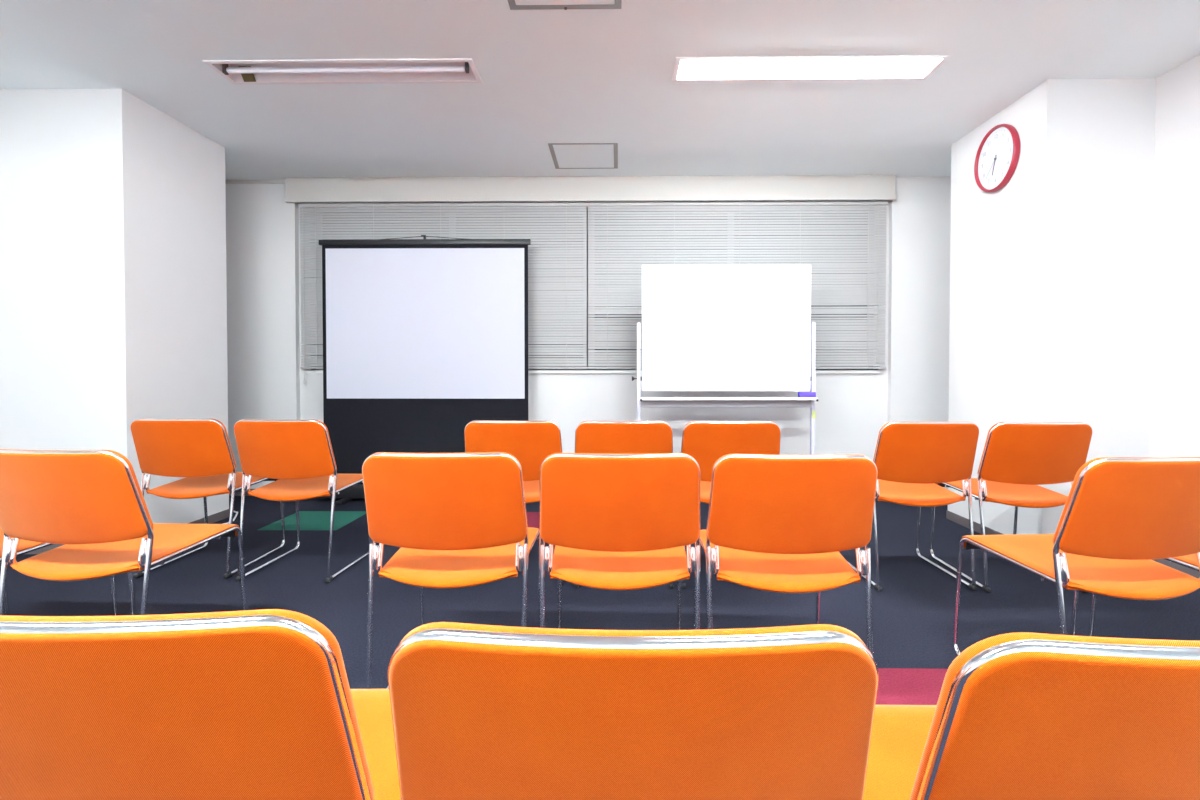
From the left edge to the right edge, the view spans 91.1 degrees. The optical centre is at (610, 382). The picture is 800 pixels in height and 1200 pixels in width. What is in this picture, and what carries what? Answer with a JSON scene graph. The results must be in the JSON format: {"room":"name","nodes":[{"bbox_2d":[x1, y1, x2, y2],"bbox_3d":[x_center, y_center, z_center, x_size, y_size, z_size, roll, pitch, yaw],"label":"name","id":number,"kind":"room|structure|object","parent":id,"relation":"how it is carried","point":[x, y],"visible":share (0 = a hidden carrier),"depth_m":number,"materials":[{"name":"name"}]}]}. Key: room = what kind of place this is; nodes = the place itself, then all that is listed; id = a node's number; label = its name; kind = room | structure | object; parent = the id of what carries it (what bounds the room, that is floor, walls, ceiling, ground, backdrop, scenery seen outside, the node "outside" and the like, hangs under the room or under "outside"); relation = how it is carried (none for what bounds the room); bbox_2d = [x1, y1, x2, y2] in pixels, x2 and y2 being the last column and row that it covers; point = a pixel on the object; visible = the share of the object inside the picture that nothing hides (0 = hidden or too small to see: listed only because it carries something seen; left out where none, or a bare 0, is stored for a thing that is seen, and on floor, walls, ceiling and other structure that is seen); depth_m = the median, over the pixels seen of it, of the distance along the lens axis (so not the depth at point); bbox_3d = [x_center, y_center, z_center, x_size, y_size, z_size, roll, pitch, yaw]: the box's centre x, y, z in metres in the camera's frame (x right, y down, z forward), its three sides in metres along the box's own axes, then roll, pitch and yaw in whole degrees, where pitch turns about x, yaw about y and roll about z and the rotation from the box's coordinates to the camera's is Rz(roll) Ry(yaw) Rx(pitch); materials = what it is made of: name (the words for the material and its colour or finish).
{"room":"seminar room","nodes":[
{"label":"seminar room","id":0,"kind":"room"},
{"bbox_2d":[0,89,228,523],"bbox_3d":[-3.154,-0.326,3.591,1.094,2.503,0.826,0,1,1],"label":"wall","id":1,"kind":"structure","parent":0,"point":[113,285],"depth_m":3.18,"materials":[{"name":"white paint"}]},
{"bbox_2d":[26,509,229,553],"bbox_3d":[-3.075,0.898,3.608,0.952,0.055,0.834,0,1,1],"label":"baseboard","id":2,"kind":"structure","parent":1,"relation":"attached to","point":[213,518],"depth_m":3.76,"materials":[{"name":"beige plastic"}]},
{"bbox_2d":[225,177,950,488],"bbox_3d":[-0.349,-0.347,4.772,6.372,2.503,0.255,0,1,1],"label":"wall","id":3,"kind":"structure","parent":0,"point":[265,375],"depth_m":4.67,"materials":[{"name":"white paint"}]},
{"bbox_2d":[229,489,253,495],"bbox_3d":[-0.350,0.879,4.690,6.372,0.055,0.063,0,1,1],"label":"baseboard","id":4,"kind":"structure","parent":3,"relation":"attached to","point":[240,492],"depth_m":4.69,"materials":[{"name":"beige plastic"}]},
{"bbox_2d":[225,180,284,183],"bbox_3d":[-3.041,-1.581,4.654,0.990,0.030,0.012,0,1,1],"label":"trim","id":5,"kind":"structure","parent":3,"relation":"attached to","point":[226,181],"depth_m":4.64,"materials":[{"name":"paper"}]},
{"bbox_2d":[316,207,588,369],"bbox_3d":[-1.289,-0.761,4.820,2.230,1.330,0.050,0,1,1],"label":"window","id":6,"kind":"structure","parent":3,"relation":"in","point":[587,214],"depth_m":4.80,"materials":[{"name":"grey metal"}]},
{"bbox_2d":[298,203,586,383],"bbox_3d":[-1.324,-0.696,4.655,2.281,1.426,0.042,0,1,1],"label":"blind","id":7,"kind":"object","parent":6,"relation":"attached to","point":[566,311],"visible":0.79,"depth_m":4.65,"materials":[{"name":"white plastic"}]},
{"bbox_2d":[285,175,895,202],"bbox_3d":[-0.171,-1.502,4.622,4.740,0.187,0.110,0,1,1],"label":"trim","id":8,"kind":"structure","parent":3,"relation":"attached to","point":[785,187],"depth_m":4.57,"materials":[{"name":"paper"}]},
{"bbox_2d":[316,370,879,372],"bbox_3d":[-0.115,-0.082,4.727,4.480,0.025,0.108,0,1,1],"label":"trim","id":9,"kind":"structure","parent":3,"relation":"attached to","point":[317,371],"depth_m":4.67,"materials":[{"name":"white plastic"}]},
{"bbox_2d":[589,208,874,369],"bbox_3d":[0.976,-0.761,4.789,2.300,1.330,0.050,0,1,1],"label":"window","id":10,"kind":"structure","parent":3,"relation":"in","point":[669,208],"depth_m":4.78,"materials":[{"name":"grey metal"}]},
{"bbox_2d":[587,201,887,368],"bbox_3d":[0.990,-0.757,4.622,2.342,1.304,0.042,0,1,1],"label":"blind","id":11,"kind":"object","parent":10,"relation":"attached to","point":[825,299],"visible":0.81,"depth_m":4.62,"materials":[{"name":"white plastic"}]},
{"bbox_2d":[0,0,1199,179],"bbox_3d":[-0.213,-1.629,0.849,7.050,0.200,8.150,0,1,1],"label":"ceiling","id":12,"kind":"structure","parent":0,"point":[547,76],"depth_m":2.96,"materials":[{"name":"paint"}]},
{"bbox_2d":[203,58,482,84],"bbox_3d":[-1.324,-1.605,2.968,1.310,0.113,0.232,0,1,1],"label":"ceiling light","id":13,"kind":"object","parent":12,"relation":"attached to","point":[455,70],"visible":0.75,"depth_m":3.02,"materials":[{"name":"white metal"}]},
{"bbox_2d":[222,64,228,74],"bbox_3d":[-1.930,-1.600,2.957,0.032,0.103,0.040,0,1,1],"label":"socket","id":14,"kind":"object","parent":13,"relation":"attached to","point":[225,69],"depth_m":2.95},
{"bbox_2d":[465,62,468,72],"bbox_3d":[-0.718,-1.599,2.940,0.032,0.103,0.040,0,1,1],"label":"socket","id":15,"kind":"object","parent":13,"relation":"attached to","point":[466,63],"depth_m":2.93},
{"bbox_2d":[508,0,620,9],"bbox_3d":[-0.189,-1.548,2.222,0.463,0.008,0.463,0,1,1],"label":"ceiling hatch","id":16,"kind":"object","parent":12,"relation":"attached to","point":[520,4],"visible":1,"depth_m":2.42,"materials":[{"name":"metal"}]},
{"bbox_2d":[548,143,617,168],"bbox_3d":[-0.179,-1.585,4.140,0.463,0.004,0.480,0,1,1],"label":"ceiling hatch","id":17,"kind":"object","parent":12,"relation":"attached to","point":[568,155],"visible":1,"depth_m":4.11,"materials":[{"name":"metal"}]},
{"bbox_2d":[672,55,950,81],"bbox_3d":[0.973,-1.604,2.937,1.310,0.113,0.232,0,1,1],"label":"ceiling light","id":18,"kind":"object","parent":12,"relation":"attached to","point":[865,67],"visible":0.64,"depth_m":2.99,"materials":[{"name":"white plastic"}]},
{"bbox_2d":[7,496,1199,704],"bbox_3d":[-0.214,1.050,0.817,7.050,0.150,8.670,0,1,1],"label":"floor","id":19,"kind":"structure","parent":0,"point":[913,610],"depth_m":2.54,"materials":[{"name":"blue carpet"}]},
{"bbox_2d":[0,528,118,615],"bbox_3d":[-2.092,0.571,1.955,0.462,0.768,0.559,0,1,2],"label":"chair","id":20,"kind":"object","parent":19,"relation":"on","point":[25,546],"visible":0.07,"depth_m":2.01,"materials":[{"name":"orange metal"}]},
{"bbox_2d":[0,449,246,614],"bbox_3d":[-1.588,0.571,1.930,0.462,0.768,0.559,0,1,2],"label":"chair","id":21,"kind":"object","parent":19,"relation":"on","point":[92,503],"visible":0.91,"depth_m":1.72,"materials":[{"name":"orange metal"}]},
{"bbox_2d":[0,449,153,534],"bbox_3d":[-1.597,0.334,1.716,0.457,0.285,0.121,0,1,2],"label":"frame","id":22,"kind":"object","parent":21,"relation":"on","point":[43,492],"depth_m":1.69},
{"bbox_2d":[0,609,400,799],"bbox_3d":[-0.487,0.592,0.798,0.462,0.768,0.559,0,1,-1],"label":"chair","id":23,"kind":"object","parent":19,"relation":"on","point":[261,704],"visible":0.92,"depth_m":0.55,"materials":[{"name":"orange fabric"}]},
{"bbox_2d":[131,419,284,578],"bbox_3d":[-2.051,0.551,3.031,0.462,0.768,0.559,0,1,0],"label":"chair","id":24,"kind":"object","parent":19,"relation":"on","point":[200,451],"visible":0.93,"depth_m":2.81,"materials":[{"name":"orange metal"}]},
{"bbox_2d":[213,419,236,471],"bbox_3d":[-2.052,0.314,2.818,0.457,0.285,0.121,0,1,0],"label":"frame","id":25,"kind":"object","parent":24,"relation":"on","point":[223,457],"depth_m":2.81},
{"bbox_2d":[223,511,237,523],"bbox_3d":[-2.575,0.914,3.900,0.160,0.011,0.686,0,1,-16],"label":"power cord","id":26,"kind":"object","parent":19,"relation":"on","point":[236,512],"visible":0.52,"depth_m":3.96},
{"bbox_2d":[234,419,375,582],"bbox_3d":[-1.529,0.552,2.985,0.462,0.768,0.559,0,1,3],"label":"chair","id":27,"kind":"object","parent":19,"relation":"on","point":[299,454],"visible":0.94,"depth_m":2.77,"materials":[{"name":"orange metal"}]},
{"bbox_2d":[242,419,336,469],"bbox_3d":[-1.539,0.315,2.772,0.457,0.285,0.121,0,1,3],"label":"chair back","id":28,"kind":"object","parent":27,"relation":"on","point":[266,444],"depth_m":2.74,"materials":[{"name":"orange plastic"}]},
{"bbox_2d":[316,235,530,504],"bbox_3d":[-1.409,-0.105,4.489,1.660,2.024,0.320,0,1,1],"label":"projection screen","id":29,"kind":"object","parent":19,"relation":"on","point":[424,339],"visible":0.7,"depth_m":4.48,"materials":[{"name":"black fabric"}]},
{"bbox_2d":[362,452,539,688],"bbox_3d":[-0.468,0.572,1.872,0.462,0.768,0.559,0,1,0],"label":"chair","id":30,"kind":"object","parent":19,"relation":"on","point":[457,520],"visible":0.91,"depth_m":1.65,"materials":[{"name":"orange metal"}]},
{"bbox_2d":[374,452,527,525],"bbox_3d":[-0.468,0.335,1.658,0.457,0.285,0.121,0,1,0],"label":"frame","id":31,"kind":"object","parent":30,"relation":"on","point":[483,488],"depth_m":1.62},
{"bbox_2d":[464,420,562,584],"bbox_3d":[-0.444,0.553,2.927,0.462,0.768,0.559,0,1,1],"label":"chair","id":32,"kind":"object","parent":19,"relation":"on","point":[531,443],"visible":0.39,"depth_m":2.68,"materials":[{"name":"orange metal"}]},
{"bbox_2d":[539,453,699,629],"bbox_3d":[0.029,0.573,1.858,0.462,0.768,0.559,0,1,1],"label":"chair","id":33,"kind":"object","parent":19,"relation":"on","point":[612,521],"visible":0.94,"depth_m":1.64,"materials":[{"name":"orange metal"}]},
{"bbox_2d":[548,453,692,457],"bbox_3d":[0.026,0.335,1.644,0.457,0.285,0.121,0,1,1],"label":"frame","id":34,"kind":"object","parent":33,"relation":"on","point":[556,455],"depth_m":1.58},
{"bbox_2d":[574,421,673,588],"bbox_3d":[0.065,0.554,2.905,0.462,0.768,0.559,0,1,1],"label":"chair","id":35,"kind":"object","parent":19,"relation":"on","point":[605,437],"visible":0.44,"depth_m":2.65,"materials":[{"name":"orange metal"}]},
{"bbox_2d":[388,622,878,799],"bbox_3d":[0.022,0.592,0.769,0.462,0.768,0.559,0,1,1],"label":"chair","id":36,"kind":"object","parent":19,"relation":"on","point":[480,712],"visible":1,"depth_m":0.51,"materials":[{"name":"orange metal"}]},
{"bbox_2d":[400,622,863,643],"bbox_3d":[0.019,0.354,0.555,0.457,0.285,0.121,0,1,1],"label":"frame","id":37,"kind":"object","parent":36,"relation":"on","point":[437,632],"depth_m":0.50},
{"bbox_2d":[632,264,817,454],"bbox_3d":[0.798,0.044,4.151,1.292,1.739,0.540,0,1,1],"label":"whiteboard","id":38,"kind":"object","parent":19,"relation":"on","point":[706,327],"visible":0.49,"depth_m":4.13,"materials":[{"name":"plastic"}]},
{"bbox_2d":[640,397,817,400],"bbox_3d":[0.820,0.119,4.101,1.228,0.028,0.075,0,1,1],"label":"tray","id":39,"kind":"object","parent":38,"relation":"on","point":[641,398],"depth_m":4.07,"materials":[{"name":"silver metal"}]},
{"bbox_2d":[798,392,815,396],"bbox_3d":[1.370,0.094,4.105,0.114,0.052,0.044,0,1,1],"label":"eraser","id":40,"kind":"object","parent":38,"relation":"on","point":[800,394],"visible":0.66,"depth_m":4.08,"materials":[{"name":"purple plastic"}]},
{"bbox_2d":[681,421,780,588],"bbox_3d":[0.551,0.554,2.894,0.462,0.768,0.559,0,1,1],"label":"chair","id":41,"kind":"object","parent":19,"relation":"on","point":[706,442],"visible":0.4,"depth_m":2.64,"materials":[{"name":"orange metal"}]},
{"bbox_2d":[683,421,774,428],"bbox_3d":[0.548,0.316,2.680,0.457,0.285,0.121,0,1,1],"label":"frame","id":42,"kind":"object","parent":41,"relation":"on","point":[694,424],"depth_m":2.62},
{"bbox_2d":[694,454,877,653],"bbox_3d":[0.511,0.573,1.836,0.462,0.768,0.559,0,1,3],"label":"chair","id":43,"kind":"object","parent":19,"relation":"on","point":[776,523],"visible":0.89,"depth_m":1.62,"materials":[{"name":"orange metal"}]},
{"bbox_2d":[710,454,866,489],"bbox_3d":[0.500,0.335,1.623,0.457,0.285,0.121,0,1,3],"label":"frame","id":44,"kind":"object","parent":43,"relation":"on","point":[730,471],"depth_m":1.57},
{"bbox_2d":[847,421,978,590],"bbox_3d":[1.427,0.554,2.872,0.462,0.768,0.559,0,1,0],"label":"chair","id":45,"kind":"object","parent":19,"relation":"on","point":[909,458],"visible":0.84,"depth_m":2.65,"materials":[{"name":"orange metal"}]},
{"bbox_2d":[873,421,968,461],"bbox_3d":[1.427,0.317,2.658,0.457,0.285,0.121,0,1,0],"label":"frame","id":46,"kind":"object","parent":45,"relation":"on","point":[897,441],"depth_m":2.62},
{"bbox_2d":[930,422,1091,593],"bbox_3d":[1.913,0.555,2.846,0.462,0.768,0.559,0,1,2],"label":"chair","id":47,"kind":"object","parent":19,"relation":"on","point":[1017,458],"visible":0.81,"depth_m":2.63,"materials":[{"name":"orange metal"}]},
{"bbox_2d":[977,422,1071,473],"bbox_3d":[1.906,0.317,2.632,0.457,0.285,0.121,0,1,2],"label":"frame","id":48,"kind":"object","parent":47,"relation":"on","point":[1010,447],"depth_m":2.60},
{"bbox_2d":[863,632,1199,799],"bbox_3d":[0.523,0.592,0.748,0.462,0.768,0.559,0,1,1],"label":"chair","id":49,"kind":"object","parent":19,"relation":"on","point":[1020,715],"visible":0.88,"depth_m":0.50,"materials":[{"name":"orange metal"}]},
{"bbox_2d":[952,457,1199,655],"bbox_3d":[1.432,0.574,1.787,0.462,0.768,0.559,0,1,-4],"label":"chair","id":50,"kind":"object","parent":19,"relation":"on","point":[1119,515],"visible":0.94,"depth_m":1.57,"materials":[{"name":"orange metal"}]},
{"bbox_2d":[1053,457,1199,543],"bbox_3d":[1.445,0.336,1.574,0.457,0.285,0.121,0,1,-4],"label":"frame","id":51,"kind":"object","parent":50,"relation":"on","point":[1111,500],"depth_m":1.54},
{"bbox_2d":[1088,553,1199,636],"bbox_3d":[1.933,0.573,1.822,0.462,0.768,0.559,0,1,-4],"label":"chair","id":52,"kind":"object","parent":19,"relation":"on","point":[1190,561],"visible":0.03,"depth_m":1.81,"materials":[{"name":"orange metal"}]},
{"bbox_2d":[948,78,1155,534],"bbox_3d":[2.544,-0.324,3.504,0.553,2.503,0.881,0,1,1],"label":"wall","id":53,"kind":"structure","parent":0,"point":[1051,270],"depth_m":3.07,"materials":[{"name":"white paint"}]},
{"bbox_2d":[974,124,1019,191],"bbox_3d":[2.247,-1.302,3.432,0.037,0.374,0.374,0,1,1],"label":"wall clock","id":54,"kind":"object","parent":53,"relation":"attached to","point":[997,156],"visible":1,"depth_m":3.42,"materials":[{"name":"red plastic"}]},
{"bbox_2d":[946,510,1199,577],"bbox_3d":[2.498,0.954,0.475,0.561,0.055,6.984,0,1,1],"label":"baseboard","id":55,"kind":"structure","parent":53,"relation":"attached to","point":[956,518],"depth_m":3.51,"materials":[{"name":"beige plastic"}]},
{"bbox_2d":[1150,54,1199,456],"bbox_3d":[2.859,-0.276,0.831,0.150,2.503,8.050,0,1,1],"label":"wall","id":56,"kind":"structure","parent":0,"point":[1175,353],"depth_m":2.92,"materials":[{"name":"white paint"}]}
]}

